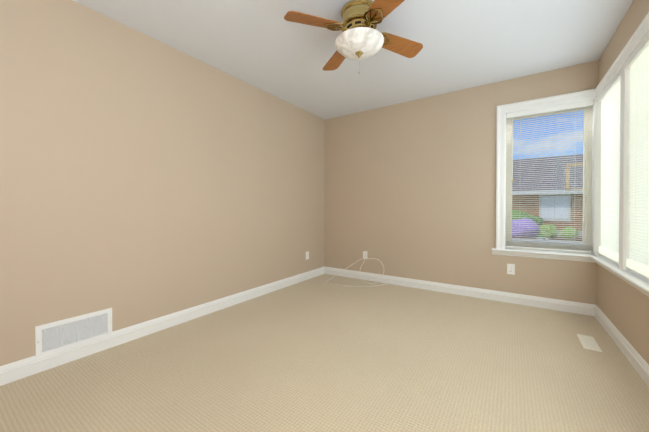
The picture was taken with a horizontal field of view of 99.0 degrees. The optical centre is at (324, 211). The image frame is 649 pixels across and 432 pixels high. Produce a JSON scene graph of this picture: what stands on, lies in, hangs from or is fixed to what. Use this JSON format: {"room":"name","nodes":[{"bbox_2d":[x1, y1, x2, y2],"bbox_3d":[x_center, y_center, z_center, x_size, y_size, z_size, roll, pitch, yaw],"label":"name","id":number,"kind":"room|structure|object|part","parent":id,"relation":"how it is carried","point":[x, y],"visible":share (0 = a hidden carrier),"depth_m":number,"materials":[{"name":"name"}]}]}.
{"room":"empty bedroom","nodes":[
{"label":"empty bedroom","id":0,"kind":"room"},
{"bbox_2d":[0,0,323,365],"bbox_3d":[-1.229,-0.217,2.732,0.160,2.440,4.461,0,1,34],"label":"wall","id":1,"kind":"structure","parent":0,"point":[144,178],"depth_m":2.17,"materials":[{"name":"beige paint"}]},
{"bbox_2d":[35,308,111,357],"bbox_3d":[-1.697,0.821,1.900,0.008,0.203,0.402,0,1,34],"label":"air vent","id":2,"kind":"object","parent":1,"relation":"in","point":[53,337],"visible":1,"depth_m":1.88,"materials":[{"name":"white metal"}]},
{"bbox_2d":[0,267,323,385],"bbox_3d":[-1.156,0.949,2.694,0.018,0.110,4.141,0,1,34],"label":"baseboard","id":3,"kind":"structure","parent":1,"relation":"attached to","point":[19,369],"depth_m":2.18,"materials":[{"name":"white wood"}]},
{"bbox_2d":[0,274,648,431],"bbox_3d":[0.139,1.073,1.819,3.463,0.120,4.461,0,1,34],"label":"floor","id":4,"kind":"structure","parent":0,"point":[316,354],"depth_m":1.72,"materials":[{"name":"carpet"}]},
{"bbox_2d":[577,334,601,351],"bbox_3d":[2.032,1.005,2.130,0.098,0.008,0.280,0,1,34],"label":"grille","id":5,"kind":"object","parent":4,"relation":"on","point":[589,342],"visible":1,"depth_m":2.11,"materials":[{"name":"white metal"}]},
{"bbox_2d":[73,0,632,119],"bbox_3d":[0.139,-1.487,1.793,3.463,0.120,4.461,0,1,34],"label":"ceiling","id":6,"kind":"structure","parent":0,"point":[265,46],"depth_m":2.34,"materials":[{"name":"white paint"}]},
{"bbox_2d":[284,0,422,73],"bbox_3d":[0.247,-1.263,1.975,0.828,0.332,0.828,0,1,22],"label":"ceiling fan","id":7,"kind":"object","parent":6,"relation":"attached to","point":[360,36],"visible":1,"depth_m":1.88,"materials":[{"name":"brown wood"}]},
{"bbox_3d":[0.247,-1.315,1.974,0.304,0.228,0.304,0,1,34],"label":"motor","id":8,"kind":"part","parent":7,"relation":"part of","materials":[{"name":"gold metal"}]},
{"bbox_3d":[0.247,-1.165,1.976,0.348,0.072,0.348,0,1,34],"label":"lamp shade","id":9,"kind":"part","parent":7,"relation":"part of","materials":[{"name":"white glass"}]},
{"bbox_2d":[324,60,598,304],"bbox_3d":[1.344,-0.225,3.587,3.463,2.440,0.160,0,1,34],"label":"wall","id":10,"kind":"structure","parent":0,"point":[410,189],"depth_m":3.46,"materials":[{"name":"beige paint"}]},
{"bbox_2d":[325,251,388,286],"bbox_3d":[0.441,0.785,3.825,0.780,0.414,0.475,0,1,34],"label":"cable","id":11,"kind":"object","parent":10,"relation":"attached to","point":[364,255],"visible":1,"depth_m":3.89,"materials":[{"name":"white plastic"}]},
{"bbox_2d":[324,266,591,315],"bbox_3d":[1.297,0.940,3.522,3.090,0.110,0.018,0,1,34],"label":"baseboard","id":12,"kind":"structure","parent":10,"relation":"attached to","point":[534,301],"depth_m":3.21,"materials":[{"name":"white wood"}]},
{"bbox_2d":[507,264,514,274],"bbox_3d":[2.036,0.630,3.026,0.070,0.114,0.008,0,1,34],"label":"duplex electrical outlet","id":13,"kind":"object","parent":10,"relation":"attached to","point":[510,268],"visible":1,"depth_m":3.02,"materials":[{"name":"white plastic"}]},
{"bbox_2d":[492,248,595,262],"bbox_3d":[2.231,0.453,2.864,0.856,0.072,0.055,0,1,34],"label":"window sill","id":14,"kind":"structure","parent":10,"relation":"attached to","point":[551,255],"depth_m":2.84,"materials":[{"name":"white wood"}]},
{"bbox_2d":[596,0,648,363],"bbox_3d":[1.506,-0.198,0.880,0.160,2.440,4.461,0,1,34],"label":"wall","id":15,"kind":"structure","parent":0,"point":[622,305],"depth_m":1.99,"materials":[{"name":"beige paint"}]},
{"bbox_2d":[496,12,648,270],"bbox_3d":[1.536,-0.356,1.660,0.976,1.598,3.384,0,1,34],"label":"window","id":16,"kind":"structure","parent":15,"relation":"in","point":[637,37],"depth_m":2.71,"materials":[{"name":"white wood"}]},
{"bbox_2d":[506,100,593,252],"bbox_3d":[2.304,-0.339,2.875,0.699,1.474,0.058,0,1,34],"label":"window blind","id":17,"kind":"object","parent":16,"relation":"attached to","point":[547,110],"visible":0.96,"depth_m":2.85,"materials":[{"name":"white plastic"}]},
{"bbox_2d":[598,68,620,263],"bbox_3d":[2.408,-0.334,2.328,0.046,1.474,0.662,0,1,34],"label":"window blind","id":18,"kind":"object","parent":16,"relation":"attached to","point":[609,97],"visible":0.73,"depth_m":2.34,"materials":[{"name":"white plastic"}]},
{"bbox_2d":[625,32,648,279],"bbox_3d":[1.760,-0.324,1.372,0.046,1.474,1.442,0,1,34],"label":"window blind","id":19,"kind":"object","parent":16,"relation":"attached to","point":[637,62],"visible":1,"depth_m":1.81,"materials":[{"name":"white plastic"}]},
{"bbox_2d":[590,255,648,296],"bbox_3d":[1.704,0.468,1.370,0.055,0.072,3.119,0,1,34],"label":"window sill","id":20,"kind":"structure","parent":15,"relation":"attached to","point":[636,282],"depth_m":1.90,"materials":[{"name":"white wood"}]},
{"bbox_2d":[592,304,648,386],"bbox_3d":[1.433,0.966,0.942,0.018,0.110,4.141,0,1,34],"label":"baseboard","id":21,"kind":"structure","parent":15,"relation":"attached to","point":[640,365],"depth_m":1.95,"materials":[{"name":"white wood"}]},
{"label":"outside","id":22,"kind":"structure","parent":0,"visible":0},
{"bbox_2d":[512,154,582,246],"bbox_3d":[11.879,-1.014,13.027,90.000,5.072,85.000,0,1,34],"label":"house","id":23,"kind":"structure","parent":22,"point":[558,182],"depth_m":14.68,"materials":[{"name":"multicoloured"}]}
]}

